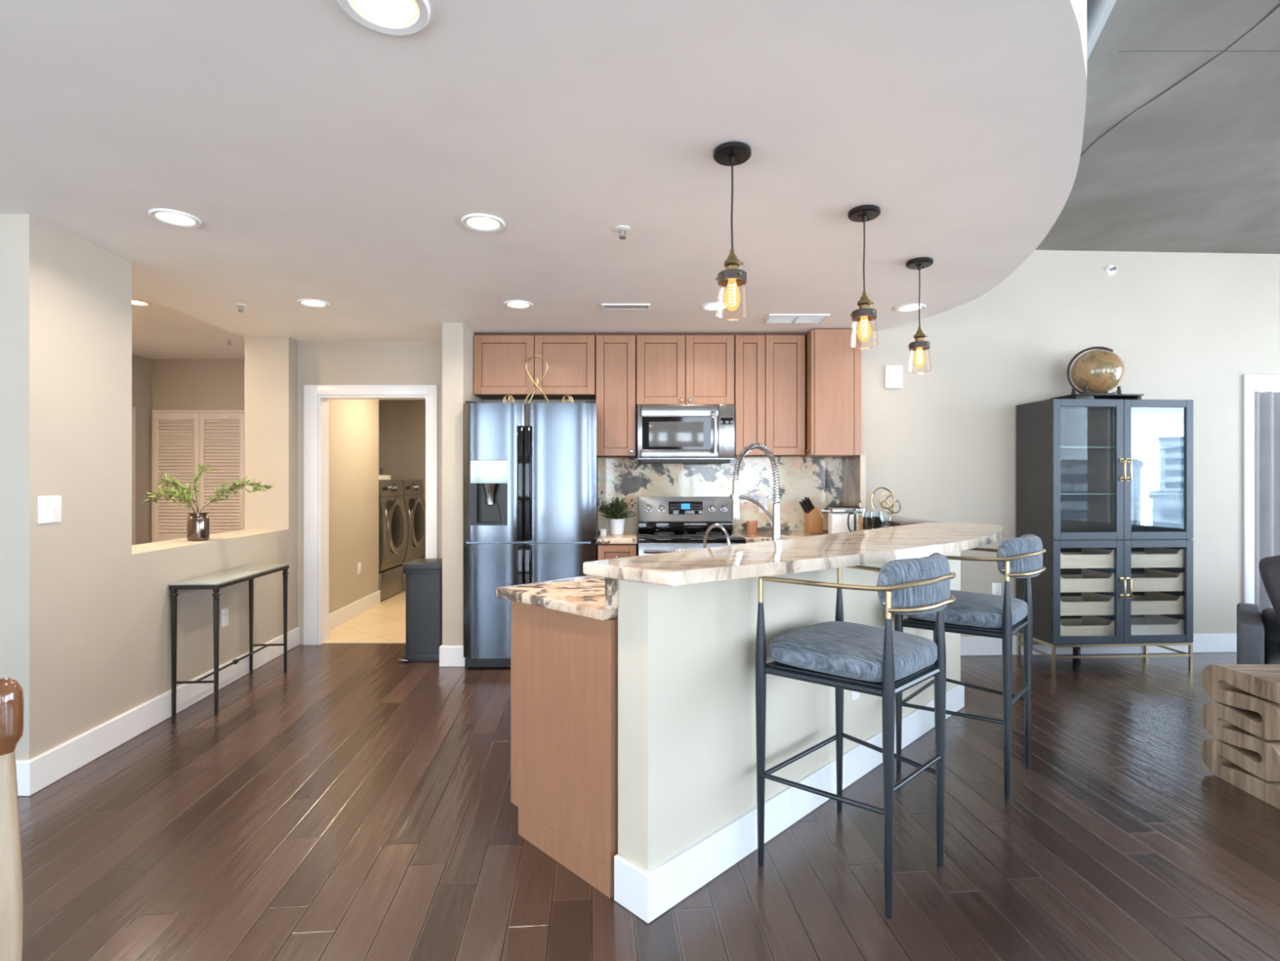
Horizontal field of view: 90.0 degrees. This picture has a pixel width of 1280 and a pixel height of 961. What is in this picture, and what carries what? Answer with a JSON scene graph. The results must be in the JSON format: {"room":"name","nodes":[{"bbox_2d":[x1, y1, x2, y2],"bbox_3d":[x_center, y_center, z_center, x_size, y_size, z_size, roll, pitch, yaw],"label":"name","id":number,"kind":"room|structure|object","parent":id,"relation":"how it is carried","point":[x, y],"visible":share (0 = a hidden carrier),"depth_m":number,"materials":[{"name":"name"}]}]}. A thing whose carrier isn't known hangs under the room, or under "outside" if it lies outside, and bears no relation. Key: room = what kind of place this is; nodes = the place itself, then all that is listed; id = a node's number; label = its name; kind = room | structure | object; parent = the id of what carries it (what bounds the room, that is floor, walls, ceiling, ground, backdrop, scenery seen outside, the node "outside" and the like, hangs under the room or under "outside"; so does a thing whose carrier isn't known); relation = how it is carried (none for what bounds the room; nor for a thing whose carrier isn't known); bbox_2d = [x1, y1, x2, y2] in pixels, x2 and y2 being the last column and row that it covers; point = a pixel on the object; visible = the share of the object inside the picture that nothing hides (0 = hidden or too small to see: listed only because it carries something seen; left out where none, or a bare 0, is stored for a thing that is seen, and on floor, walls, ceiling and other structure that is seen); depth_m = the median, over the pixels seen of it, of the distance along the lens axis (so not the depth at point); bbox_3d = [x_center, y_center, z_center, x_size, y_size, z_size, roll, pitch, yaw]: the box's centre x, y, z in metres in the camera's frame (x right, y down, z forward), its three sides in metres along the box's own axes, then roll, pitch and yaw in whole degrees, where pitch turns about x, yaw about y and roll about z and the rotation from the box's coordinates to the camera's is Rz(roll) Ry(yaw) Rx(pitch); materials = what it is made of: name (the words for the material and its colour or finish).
{"room":"open-plan kitchen","nodes":[
{"label":"open-plan kitchen","id":0,"kind":"room"},
{"bbox_2d":[132,354,151,544],"bbox_3d":[-5.200,-0.055,4.805,0.100,2.750,3.910,0,0,0],"label":"wall","id":1,"kind":"structure","parent":0,"point":[141,366],"depth_m":6.63,"materials":[{"name":"beige paint"}]},
{"bbox_2d":[132,407,135,545],"bbox_3d":[-5.127,0.290,5.955,0.047,2.060,1.070,0,0,0],"label":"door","id":2,"kind":"structure","parent":1,"relation":"in","point":[133,408],"depth_m":6.46,"materials":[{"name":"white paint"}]},
{"bbox_2d":[0,213,297,759],"bbox_3d":[-2.830,0.000,3.968,0.330,2.640,2.580,0,0,-4],"label":"wall","id":3,"kind":"structure","parent":0,"point":[85,610],"depth_m":3.04,"materials":[{"name":"beige paint"}]},
{"bbox_2d":[37,495,61,524],"bbox_3d":[-2.569,0.126,2.793,0.017,0.118,0.118,0,0,-4],"label":"light switch","id":4,"kind":"object","parent":3,"relation":"attached to","point":[49,507],"visible":1,"depth_m":2.79,"materials":[{"name":"white plastic"}]},
{"bbox_2d":[15,626,299,795],"bbox_3d":[-4.275,1.248,3.910,3.450,0.145,2.468,0,0,0],"label":"baseboard","id":5,"kind":"structure","parent":3,"relation":"attached to","point":[37,773],"depth_m":3.21,"materials":[{"name":"white paint"}]},
{"bbox_2d":[186,512,209,541],"bbox_3d":[-2.800,0.292,4.060,0.120,0.175,0.120,0,0,0],"label":"vase","id":6,"kind":"object","parent":3,"relation":"on","point":[197,524],"visible":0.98,"depth_m":4.01,"materials":[{"name":"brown glass"}]},
{"bbox_2d":[142,487,195,513],"bbox_3d":[-2.994,0.197,4.098,0.400,0.307,0.103,0,0,7],"label":"leafy branch","id":7,"kind":"object","parent":6,"relation":"in","point":[167,497],"visible":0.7,"depth_m":4.09,"materials":[{"name":"green plant"}]},
{"bbox_2d":[157,472,197,512],"bbox_3d":[-2.953,0.150,4.121,0.318,0.400,0.121,0,0,4],"label":"leafy branch","id":8,"kind":"object","parent":6,"relation":"in","point":[167,479],"visible":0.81,"depth_m":4.11,"materials":[{"name":"green plant"}]},
{"bbox_2d":[191,463,215,513],"bbox_3d":[-2.780,0.122,4.068,0.129,0.455,0.105,0,0,0],"label":"leafy branch","id":9,"kind":"object","parent":6,"relation":"in","point":[200,468],"visible":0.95,"depth_m":4.07,"materials":[{"name":"green plant"}]},
{"bbox_2d":[199,475,274,513],"bbox_3d":[-2.574,0.158,4.091,0.461,0.384,0.108,0,0,-9],"label":"leafy branch","id":10,"kind":"object","parent":6,"relation":"in","point":[236,483],"visible":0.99,"depth_m":4.08,"materials":[{"name":"green plant"}]},
{"bbox_2d":[132,291,244,359],"bbox_3d":[-4.050,-1.340,4.825,2.300,0.120,3.950,0,0,0],"label":"ceiling","id":11,"kind":"structure","parent":0,"point":[160,331],"depth_m":5.74,"materials":[{"name":"white paint"}]},
{"bbox_2d":[151,359,244,409],"bbox_3d":[-4.475,-0.055,6.810,3.250,2.750,0.100,0,0,0],"label":"wall","id":12,"kind":"structure","parent":0,"point":[176,384],"depth_m":6.76,"materials":[{"name":"beige paint"}]},
{"bbox_2d":[151,409,244,542],"bbox_3d":[-4.145,0.290,6.732,1.970,2.060,0.056,0,0,0],"label":"door","id":13,"kind":"structure","parent":12,"relation":"in","point":[182,440],"depth_m":6.72,"materials":[{"name":"white paint"}]},
{"bbox_2d":[328,400,378,613],"bbox_3d":[-2.798,0.070,6.055,0.164,2.500,1.570,0,0,0],"label":"wall","id":14,"kind":"structure","parent":0,"point":[353,424],"depth_m":6.14,"materials":[{"name":"beige paint"}]},
{"bbox_2d":[328,590,380,631],"bbox_3d":[-2.745,1.245,6.070,0.016,0.150,1.542,0,0,-3],"label":"baseboard","id":15,"kind":"structure","parent":14,"relation":"attached to","point":[340,616],"depth_m":6.12,"materials":[{"name":"white paint"}]},
{"bbox_2d":[378,400,425,558],"bbox_3d":[-2.500,0.070,6.985,2.600,2.500,3.430,0,0,0],"label":"wall","id":16,"kind":"structure","parent":0,"point":[402,423],"depth_m":8.60,"materials":[{"name":"beige paint"}]},
{"bbox_2d":[442,322,484,645],"bbox_3d":[-1.331,0.000,4.910,0.148,2.640,0.720,0,0,0],"label":"wall pier","id":17,"kind":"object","parent":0,"point":[457,337],"visible":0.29,"depth_m":4.55,"materials":[{"name":"beige paint"}]},
{"bbox_2d":[439,644,465,666],"bbox_3d":[-1.429,1.248,4.843,0.216,0.145,0.698,0,0,-16],"label":"baseboard","id":18,"kind":"structure","parent":17,"relation":"attached to","point":[449,655],"depth_m":4.53,"materials":[{"name":"white paint"}]},
{"bbox_2d":[297,341,638,644],"bbox_3d":[-0.580,0.000,5.210,4.440,2.640,0.120,0,0,0],"label":"wall","id":19,"kind":"structure","parent":0,"point":[319,362],"depth_m":5.15,"materials":[{"name":"beige paint"}]},
{"bbox_2d":[303,384,437,644],"bbox_3d":[-2.162,0.277,5.211,1.071,2.086,0.158,0,0,0],"label":"door frame","id":20,"kind":"structure","parent":19,"relation":"in","point":[316,397],"depth_m":5.13,"materials":[{"name":"white paint"}]},
{"bbox_2d":[473,335,595,399],"bbox_3d":[-0.796,-0.871,4.969,0.914,0.449,0.302,0,0,0],"label":"upper cabinet","id":21,"kind":"object","parent":19,"relation":"attached to","point":[500,371],"visible":0.94,"depth_m":4.83,"materials":[{"name":"brown wood"}]},
{"bbox_2d":[474,333,806,343],"bbox_3d":[0.003,-1.107,4.995,2.518,0.024,0.290,0,0,0],"label":"trim","id":22,"kind":"structure","parent":21,"relation":"on","point":[475,334],"depth_m":4.85,"materials":[{"name":"wood"}]},
{"bbox_2d":[595,335,635,457],"bbox_3d":[-0.183,-0.640,4.956,0.299,0.910,0.328,0,0,0],"label":"upper cabinet","id":23,"kind":"object","parent":19,"relation":"attached to","point":[615,355],"visible":0.97,"depth_m":4.83,"materials":[{"name":"brown wood"}]},
{"bbox_2d":[636,335,733,408],"bbox_3d":[0.342,-0.833,4.956,0.737,0.525,0.328,0,0,0],"label":"upper cabinet","id":24,"kind":"object","parent":19,"relation":"attached to","point":[672,370],"visible":0.99,"depth_m":4.83,"materials":[{"name":"brown wood"}]},
{"bbox_2d":[637,404,734,463],"bbox_3d":[0.343,-0.349,4.910,0.722,0.432,0.421,0,0,0],"label":"microwave","id":25,"kind":"object","parent":24,"relation":"attached to","point":[666,433],"visible":1,"depth_m":4.76,"materials":[{"name":"silver metal"}]},
{"bbox_2d":[597,401,842,530],"bbox_3d":[0.643,-0.113,5.137,1.963,1.034,0.024,0,0,0],"label":"backsplash","id":26,"kind":"structure","parent":19,"relation":"attached to","point":[820,479],"depth_m":5.13,"materials":[{"name":"stone"}]},
{"bbox_2d":[733,335,804,456],"bbox_3d":[0.981,-0.642,4.969,0.526,0.905,0.302,0,0,0],"label":"upper cabinet","id":27,"kind":"object","parent":19,"relation":"attached to","point":[769,371],"visible":0.89,"depth_m":4.83,"materials":[{"name":"brown wood"}]},
{"bbox_2d":[0,0,1086,341],"bbox_3d":[-2.014,-1.850,2.649,8.172,1.460,5.102,0,0,0],"label":"ceiling","id":28,"kind":"structure","parent":0,"point":[320,153],"depth_m":2.15,"materials":[{"name":"white paint"}]},
{"bbox_2d":[148,208,201,227],"bbox_3d":[-1.980,-1.117,2.730,0.184,0.011,0.184,0,0,0],"label":"recessed light","id":29,"kind":"object","parent":28,"relation":"in","point":[167,216],"visible":1,"depth_m":2.73,"materials":[{"name":"white plastic"}]},
{"bbox_2d":[297,298,329,307],"bbox_3d":[-2.060,-1.117,4.040,0.184,0.011,0.184,0,0,0],"label":"recessed light","id":30,"kind":"object","parent":28,"relation":"in","point":[312,303],"visible":1,"depth_m":4.04,"materials":[{"name":"white plastic"}]},
{"bbox_2d":[337,0,430,35],"bbox_3d":[-0.600,-1.117,1.500,0.208,0.011,0.208,0,0,0],"label":"recessed light","id":31,"kind":"object","parent":28,"relation":"in","point":[393,17],"visible":1,"depth_m":1.53,"materials":[{"name":"white plastic"}]},
{"bbox_2d":[461,213,505,232],"bbox_3d":[-0.680,-1.117,2.780,0.184,0.011,0.184,0,0,0],"label":"recessed light","id":32,"kind":"object","parent":28,"relation":"in","point":[477,222],"visible":1,"depth_m":2.77,"materials":[{"name":"white plastic"}]},
{"bbox_2d":[503,300,533,309],"bbox_3d":[-0.773,-1.117,4.070,0.184,0.011,0.184,0,0,0],"label":"recessed light","id":33,"kind":"object","parent":28,"relation":"in","point":[517,304],"visible":1,"depth_m":4.07,"materials":[{"name":"white plastic"}]},
{"bbox_2d":[601,303,650,310],"bbox_3d":[-0.090,-1.117,4.120,0.310,0.009,0.120,0,0,0],"label":"ceiling vent","id":34,"kind":"object","parent":28,"relation":"in","point":[605,306],"visible":1,"depth_m":4.12,"materials":[{"name":"white plastic"}]},
{"bbox_2d":[701,302,729,311],"bbox_3d":[0.485,-1.117,4.120,0.184,0.011,0.184,0,0,0],"label":"recessed light","id":35,"kind":"object","parent":28,"relation":"in","point":[716,306],"visible":1,"depth_m":4.11,"materials":[{"name":"white plastic"}]},
{"bbox_2d":[713,141,751,306],"bbox_3d":[0.313,-0.832,2.175,0.128,0.579,0.128,0,0,0],"label":"pendant lamp","id":36,"kind":"object","parent":28,"relation":"hanging from","point":[731,153],"visible":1,"depth_m":2.16,"materials":[{"name":"black metal"}]},
{"bbox_2d":[724,248,740,269],"bbox_3d":[0.313,-0.741,2.175,0.056,0.089,0.056,0,0,0],"label":"socket","id":37,"kind":"object","parent":36,"relation":"attached to","point":[732,262],"depth_m":2.16,"materials":[{"name":"gold metal"}]},
{"bbox_2d":[763,314,830,323],"bbox_3d":[1.075,-1.116,4.420,0.410,0.010,0.220,0,0,0],"label":"ceiling vent","id":38,"kind":"object","parent":28,"relation":"in","point":[771,318],"visible":1,"depth_m":4.40,"materials":[{"name":"white plastic"}]},
{"bbox_2d":[848,204,880,337],"bbox_3d":[0.931,-0.832,2.660,0.128,0.579,0.128,0,0,0],"label":"pendant lamp","id":39,"kind":"object","parent":28,"relation":"hanging from","point":[864,213],"visible":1,"depth_m":2.64,"materials":[{"name":"black metal"}]},
{"bbox_2d":[857,290,871,308],"bbox_3d":[0.931,-0.741,2.660,0.056,0.089,0.056,0,0,0],"label":"socket","id":40,"kind":"object","parent":39,"relation":"attached to","point":[864,303],"depth_m":2.64,"materials":[{"name":"gold metal"}]},
{"bbox_2d":[895,303,925,312],"bbox_3d":[1.753,-1.117,4.150,0.184,0.011,0.184,0,0,0],"label":"recessed light","id":41,"kind":"object","parent":28,"relation":"in","point":[909,308],"visible":0.98,"depth_m":4.15,"materials":[{"name":"white plastic"}]},
{"bbox_2d":[906,257,933,364],"bbox_3d":[1.427,-0.832,3.270,0.128,0.579,0.128,0,0,0],"label":"pendant lamp","id":42,"kind":"object","parent":28,"relation":"hanging from","point":[919,344],"visible":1,"depth_m":3.25,"materials":[{"name":"black metal"}]},
{"bbox_2d":[608,518,624,534],"bbox_3d":[-0.175,0.345,4.800,0.124,0.118,0.124,0,0,0],"label":"pot","id":43,"kind":"object","parent":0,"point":[616,526],"depth_m":4.75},
{"bbox_2d":[17,590,1279,960],"bbox_3d":[0.600,1.368,2.050,13.400,0.104,13.300,0,0,0],"label":"floor","id":44,"kind":"structure","parent":0,"point":[352,802],"depth_m":2.32,"materials":[{"name":"brown wood"}]},
{"bbox_2d":[0,676,23,960],"bbox_3d":[-1.490,0.860,1.081,0.476,0.924,0.482,0,0,0],"label":"wooden chair","id":45,"kind":"object","parent":44,"relation":"on","point":[11,695],"visible":1,"depth_m":1.28,"materials":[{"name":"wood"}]},
{"bbox_2d":[168,563,288,716],"bbox_3d":[-2.524,0.948,3.996,0.268,0.745,0.856,0,0,-4],"label":"console table","id":46,"kind":"object","parent":44,"relation":"on","point":[215,581],"visible":1,"depth_m":3.70,"materials":[{"name":"metal"}]},
{"bbox_2d":[378,479,408,601],"bbox_3d":[-3.110,0.653,7.240,0.780,1.325,0.680,0,0,0],"label":"washing machine","id":47,"kind":"object","parent":44,"relation":"on","point":[393,517],"visible":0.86,"depth_m":7.14,"materials":[{"name":"silver metal"}]},
{"bbox_2d":[400,480,425,591],"bbox_3d":[-3.110,0.653,7.940,0.780,1.325,0.680,0,0,0],"label":"washing machine","id":48,"kind":"object","parent":44,"relation":"on","point":[415,504],"visible":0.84,"depth_m":7.84,"materials":[{"name":"silver metal"}]},
{"bbox_2d":[398,558,442,661],"bbox_3d":[-1.583,0.961,4.793,0.328,0.711,0.336,0,0,0],"label":"pedal bin","id":49,"kind":"object","parent":44,"relation":"on","point":[424,576],"visible":0.66,"depth_m":4.66,"materials":[{"name":"grey plastic"}]},
{"bbox_2d":[463,400,596,666],"bbox_3d":[-0.770,0.383,4.766,0.930,1.875,0.687,0,0,0],"label":"fridge","id":50,"kind":"object","parent":44,"relation":"on","point":[530,469],"visible":0.88,"depth_m":4.45,"materials":[{"name":"silver metal"}]},
{"bbox_2d":[523,355,550,403],"bbox_3d":[-0.745,-0.720,4.635,0.210,0.361,0.082,0,0,0],"label":"sculpture","id":51,"kind":"object","parent":50,"relation":"on","point":[537,384],"visible":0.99,"depth_m":4.62,"materials":[{"name":"gold metal"}]},
{"bbox_2d":[511,600,617,897],"bbox_3d":[0.557,0.881,3.059,2.380,0.878,0.565,0,0,-44],"label":"base cabinet","id":52,"kind":"object","parent":44,"relation":"on","point":[564,665],"visible":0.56,"depth_m":2.18,"materials":[{"name":"brown wood"}]},
{"bbox_2d":[496,575,617,620],"bbox_3d":[0.535,0.422,3.067,2.460,0.036,0.603,0,0,-44],"label":"countertop","id":53,"kind":"structure","parent":52,"relation":"on","point":[584,595],"depth_m":2.28,"materials":[{"name":"beige stone"}]},
{"bbox_2d":[729,442,781,540],"bbox_3d":[0.542,0.117,2.899,0.116,0.574,0.274,0,0,-44],"label":"spring faucet","id":54,"kind":"object","parent":53,"relation":"on","point":[735,505],"visible":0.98,"depth_m":2.85,"materials":[{"name":"silver metal"}]},
{"bbox_2d":[597,543,636,559],"bbox_3d":[-0.159,0.881,4.771,0.270,0.878,0.698,0,0,0],"label":"base cabinet","id":55,"kind":"object","parent":44,"relation":"on","point":[605,551],"visible":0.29,"depth_m":4.45,"materials":[{"name":"brown wood"}]},
{"bbox_2d":[596,530,637,543],"bbox_3d":[-0.161,0.422,4.785,0.278,0.036,0.679,0,0,0],"label":"countertop","id":56,"kind":"structure","parent":55,"relation":"on","point":[628,536],"depth_m":4.46,"materials":[{"name":"beige stone"}]},
{"bbox_2d":[596,496,635,534],"bbox_3d":[-0.182,0.261,4.810,0.312,0.285,0.293,0,0,-6],"label":"potted herb","id":57,"kind":"object","parent":56,"relation":"on","point":[616,522],"visible":1,"depth_m":4.76,"materials":[{"name":"plant"}]},
{"bbox_2d":[637,496,745,555],"bbox_3d":[0.356,0.725,4.734,0.744,1.190,0.752,0,0,0],"label":"range","id":58,"kind":"object","parent":44,"relation":"on","point":[666,524],"visible":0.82,"depth_m":5.01,"materials":[{"name":"silver metal"}]},
{"bbox_2d":[637,531,745,542],"bbox_3d":[0.356,0.411,4.730,0.744,0.026,0.620,0,0,0],"label":"cooktop","id":59,"kind":"object","parent":58,"relation":"in","point":[642,536],"depth_m":4.53,"materials":[{"name":"black glass"}]},
{"bbox_2d":[755,552,955,918],"bbox_3d":[0.775,0.780,2.193,0.557,1.081,0.536,0,0,-43],"label":"bar stool","id":60,"kind":"object","parent":44,"relation":"on","point":[839,654],"visible":0.99,"depth_m":2.08,"materials":[{"name":"grey paint"}]},
{"bbox_2d":[894,533,1045,799],"bbox_3d":[1.529,0.780,2.918,0.536,1.081,0.557,0,0,42],"label":"bar stool","id":61,"kind":"object","parent":44,"relation":"on","point":[979,614],"visible":0.8,"depth_m":2.74,"materials":[{"name":"grey paint"}]},
{"bbox_2d":[1016,398,1193,671],"bbox_3d":[3.366,0.376,4.646,1.042,1.888,0.434,0,0,-3],"label":"display cabinet","id":62,"kind":"object","parent":44,"relation":"on","point":[1105,486],"visible":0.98,"depth_m":4.54,"materials":[{"name":"grey wood"}]},
{"bbox_2d":[1060,547,1114,568],"bbox_3d":[3.116,0.550,4.650,0.472,0.130,0.335,0,0,-3],"label":"tray","id":63,"kind":"object","parent":62,"relation":"on","point":[1070,557],"depth_m":4.49,"materials":[{"name":"beige wood"}]},
{"bbox_2d":[1060,568,1114,592],"bbox_3d":[3.116,0.718,4.650,0.472,0.129,0.335,0,0,-3],"label":"tray","id":64,"kind":"object","parent":62,"relation":"on","point":[1072,580],"depth_m":4.49,"materials":[{"name":"beige wood"}]},
{"bbox_2d":[1060,591,1114,615],"bbox_3d":[3.116,0.880,4.650,0.472,0.129,0.335,0,0,-3],"label":"tray","id":65,"kind":"object","parent":62,"relation":"on","point":[1073,603],"depth_m":4.49,"materials":[{"name":"beige wood"}]},
{"bbox_2d":[1060,615,1114,635],"bbox_3d":[3.116,1.045,4.650,0.472,0.122,0.335,0,0,-3],"label":"tray","id":66,"kind":"object","parent":62,"relation":"on","point":[1070,625],"depth_m":4.49,"materials":[{"name":"beige wood"}]},
{"bbox_2d":[1049,346,1144,399],"bbox_3d":[3.318,-0.771,4.660,0.510,0.406,0.320,0,0,-3],"label":"globe","id":67,"kind":"object","parent":62,"relation":"on","point":[1095,372],"visible":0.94,"depth_m":4.57,"materials":[{"name":"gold metal"}]},
{"bbox_2d":[1053,538,1188,540],"bbox_3d":[3.365,0.414,4.670,0.988,0.022,0.361,0,0,-3],"label":"shelf","id":68,"kind":"object","parent":62,"relation":"attached to","point":[1054,539],"depth_m":4.48,"materials":[{"name":"wood"}]},
{"bbox_2d":[1060,446,1182,450],"bbox_3d":[3.364,-0.235,4.688,0.984,0.010,0.321,0,0,-3],"label":"glass shelf","id":69,"kind":"object","parent":62,"relation":"attached to","point":[1062,448],"depth_m":4.63,"materials":[{"name":"glass"}]},
{"bbox_2d":[1060,492,1182,494],"bbox_3d":[3.364,0.095,4.688,0.984,0.010,0.321,0,0,-3],"label":"glass shelf","id":70,"kind":"object","parent":62,"relation":"attached to","point":[1061,493],"depth_m":4.55,"materials":[{"name":"glass"}]},
{"bbox_2d":[1131,547,1184,568],"bbox_3d":[3.615,0.550,4.680,0.472,0.130,0.335,0,0,-3],"label":"tray","id":71,"kind":"object","parent":62,"relation":"on","point":[1168,557],"depth_m":4.52,"materials":[{"name":"beige wood"}]},
{"bbox_2d":[1131,567,1184,591],"bbox_3d":[3.615,0.718,4.680,0.472,0.129,0.335,0,0,-3],"label":"tray","id":72,"kind":"object","parent":62,"relation":"on","point":[1144,579],"depth_m":4.52,"materials":[{"name":"beige wood"}]},
{"bbox_2d":[1131,591,1184,614],"bbox_3d":[3.615,0.880,4.680,0.472,0.129,0.335,0,0,-3],"label":"tray","id":73,"kind":"object","parent":62,"relation":"on","point":[1148,602],"depth_m":4.52,"materials":[{"name":"beige wood"}]},
{"bbox_2d":[1131,614,1184,635],"bbox_3d":[3.615,1.045,4.680,0.472,0.122,0.335,0,0,-3],"label":"tray","id":74,"kind":"object","parent":62,"relation":"on","point":[1141,624],"depth_m":4.53,"materials":[{"name":"beige wood"}]},
{"bbox_2d":[1200,664,1279,808],"bbox_3d":[2.800,1.069,2.735,0.460,0.501,0.400,0,0,0],"label":"side table","id":75,"kind":"object","parent":44,"relation":"on","point":[1244,717],"visible":1,"depth_m":2.73,"materials":[{"name":"brown wood"}]},
{"bbox_2d":[1236,602,1279,664],"bbox_3d":[4.144,1.035,2.981,2.000,0.570,0.800,0,0,43],"label":"sofa","id":76,"kind":"object","parent":44,"relation":"on","point":[1258,633],"visible":0.49,"depth_m":3.38,"materials":[{"name":"grey fabric"}]},
{"bbox_2d":[1258,555,1279,622],"bbox_3d":[3.516,0.660,3.443,0.268,0.499,0.500,0,0,43],"label":"throw pillow","id":77,"kind":"object","parent":76,"relation":"on","point":[1268,566],"visible":1,"depth_m":3.35,"materials":[{"name":"grey fabric"}]},
{"bbox_2d":[1264,640,1279,664],"bbox_3d":[3.770,0.989,3.193,0.940,0.137,0.600,0,0,43],"label":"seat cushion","id":78,"kind":"object","parent":76,"relation":"on","point":[1272,648],"depth_m":3.45,"materials":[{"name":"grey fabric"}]},
{"bbox_3d":[0.993,0.881,4.771,0.511,0.878,0.698,0,0,0],"label":"base cabinet","id":79,"kind":"object","parent":44,"relation":"on","visible":0},
{"bbox_2d":[732,530,828,543],"bbox_3d":[1.183,0.422,4.425,0.895,0.036,1.398,0,0,0],"label":"countertop","id":80,"kind":"structure","parent":79,"relation":"on","point":[760,535],"depth_m":4.73,"materials":[{"name":"beige stone"}]},
{"bbox_2d":[799,497,822,533],"bbox_3d":[1.314,0.265,4.934,0.171,0.278,0.080,0,0,-14],"label":"knife block","id":81,"kind":"object","parent":80,"relation":"on","point":[813,521],"visible":1,"depth_m":4.90,"materials":[{"name":"brown wood"}]},
{"bbox_2d":[821,506,862,533],"bbox_3d":[1.475,0.297,4.728,0.292,0.214,0.172,0,0,5],"label":"pot","id":82,"kind":"object","parent":80,"relation":"on","point":[837,517],"visible":0.8,"depth_m":4.66,"materials":[{"name":"grey metal"}]},
{"bbox_2d":[617,551,960,871],"bbox_3d":[0.900,0.806,2.878,2.584,1.028,0.134,0,0,-44],"label":"wall","id":83,"kind":"structure","parent":0,"point":[687,760],"depth_m":2.14,"materials":[{"name":"beige paint"}]},
{"bbox_2d":[604,577,617,609],"bbox_3d":[0.761,0.348,2.851,2.420,0.109,0.021,0,0,-44],"label":"backsplash","id":84,"kind":"structure","parent":83,"relation":"attached to","point":[611,584],"depth_m":2.01,"materials":[{"name":"beige stone"}]},
{"bbox_2d":[613,684,964,923],"bbox_3d":[0.905,1.248,2.872,2.616,0.145,0.150,0,0,-44],"label":"baseboard","id":85,"kind":"structure","parent":83,"relation":"attached to","point":[647,895],"depth_m":2.21,"materials":[{"name":"white paint"}]},
{"bbox_2d":[582,522,1003,586],"bbox_3d":[1.019,0.272,2.752,2.800,0.039,0.580,0,0,-44],"label":"countertop","id":86,"kind":"structure","parent":83,"relation":"on","point":[883,544],"depth_m":2.25,"materials":[{"name":"beige stone"}]},
{"bbox_2d":[861,249,1279,635],"bbox_3d":[4.520,-0.655,5.036,5.760,3.950,0.468,0,0,0],"label":"wall","id":87,"kind":"structure","parent":0,"point":[1182,326],"depth_m":4.87,"materials":[{"name":"beige paint"}]},
{"bbox_2d":[800,328,861,457],"bbox_3d":[1.429,-0.647,4.909,0.393,0.925,0.422,0,0,0],"label":"upper cabinet","id":88,"kind":"object","parent":87,"relation":"attached to","point":[833,357],"visible":0.97,"depth_m":4.70,"materials":[{"name":"brown wood"}]},
{"bbox_2d":[842,455,859,506],"bbox_3d":[1.629,0.110,4.912,0.021,0.589,0.425,0,0,0],"label":"backsplash","id":89,"kind":"structure","parent":87,"relation":"attached to","point":[851,464],"depth_m":4.91,"materials":[{"name":"brown stone"}]},
{"bbox_2d":[859,454,866,516],"bbox_3d":[1.631,0.110,4.688,0.038,0.589,0.024,0,0,0],"label":"backsplash","id":90,"kind":"structure","parent":87,"relation":"attached to","point":[862,457],"depth_m":4.68,"materials":[{"name":"stone"}]},
{"bbox_2d":[884,364,902,388],"bbox_3d":[1.901,-0.775,4.796,0.132,0.172,0.037,0,0,-3],"label":"wall speaker","id":91,"kind":"object","parent":87,"relation":"attached to","point":[893,374],"visible":1,"depth_m":4.78,"materials":[{"name":"white plastic"}]},
{"bbox_2d":[960,632,1236,655],"bbox_3d":[3.275,1.248,4.867,2.713,0.145,0.016,0,0,-3],"label":"baseboard","id":92,"kind":"structure","parent":87,"relation":"attached to","point":[1202,642],"depth_m":4.87,"materials":[{"name":"white paint"}]},
{"bbox_2d":[1242,374,1279,604],"bbox_3d":[5.468,0.253,5.055,1.655,2.135,0.198,0,0,-3],"label":"door frame","id":93,"kind":"structure","parent":87,"relation":"in","point":[1251,383],"depth_m":4.92,"materials":[{"name":"white paint"}]},
{"bbox_2d":[1254,391,1279,612],"bbox_3d":[5.500,0.300,5.064,1.511,2.000,0.059,0,0,-3],"label":"curtain","id":94,"kind":"object","parent":93,"relation":"hanging from","point":[1267,403],"visible":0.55,"depth_m":5.03,"materials":[{"name":"grey fabric"}]},
{"bbox_2d":[1086,0,1116,61],"bbox_3d":[-1.489,-2.173,-0.085,9.334,0.854,2.249,0,0,-29],"label":"wall","id":95,"kind":"structure","parent":0,"point":[1098,11],"depth_m":2.48,"materials":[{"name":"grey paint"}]},
{"bbox_2d":[1035,0,1279,253],"bbox_3d":[0.650,-1.840,0.225,13.500,0.180,9.850,0,0,0],"label":"ceiling","id":96,"kind":"structure","parent":0,"point":[1196,168],"depth_m":3.25,"materials":[{"name":"concrete"}]},
{"bbox_2d":[1080,4,1279,156],"bbox_3d":[2.358,-1.749,1.560,0.054,0.008,6.581,0,0,0],"label":"joint","id":97,"kind":"object","parent":96,"relation":"attached to","point":[1278,6],"visible":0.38,"depth_m":2.82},
{"bbox_3d":[1.790,0.812,4.365,0.220,1.015,0.870,0,0,0],"label":"wall ledge","id":98,"kind":"object","parent":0,"visible":0},
{"bbox_2d":[866,515,941,526],"bbox_3d":[1.788,0.285,4.385,0.285,0.038,0.800,0,0,0],"label":"ledge","id":99,"kind":"object","parent":98,"relation":"on","point":[892,521],"visible":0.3,"depth_m":4.26,"materials":[{"name":"stone"}]},
{"bbox_2d":[871,487,901,518],"bbox_3d":[1.744,0.156,4.508,0.281,0.219,0.107,0,0,-17],"label":"knot","id":100,"kind":"object","parent":99,"relation":"on","point":[891,494],"visible":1,"depth_m":4.52,"materials":[{"name":"gold metal"}]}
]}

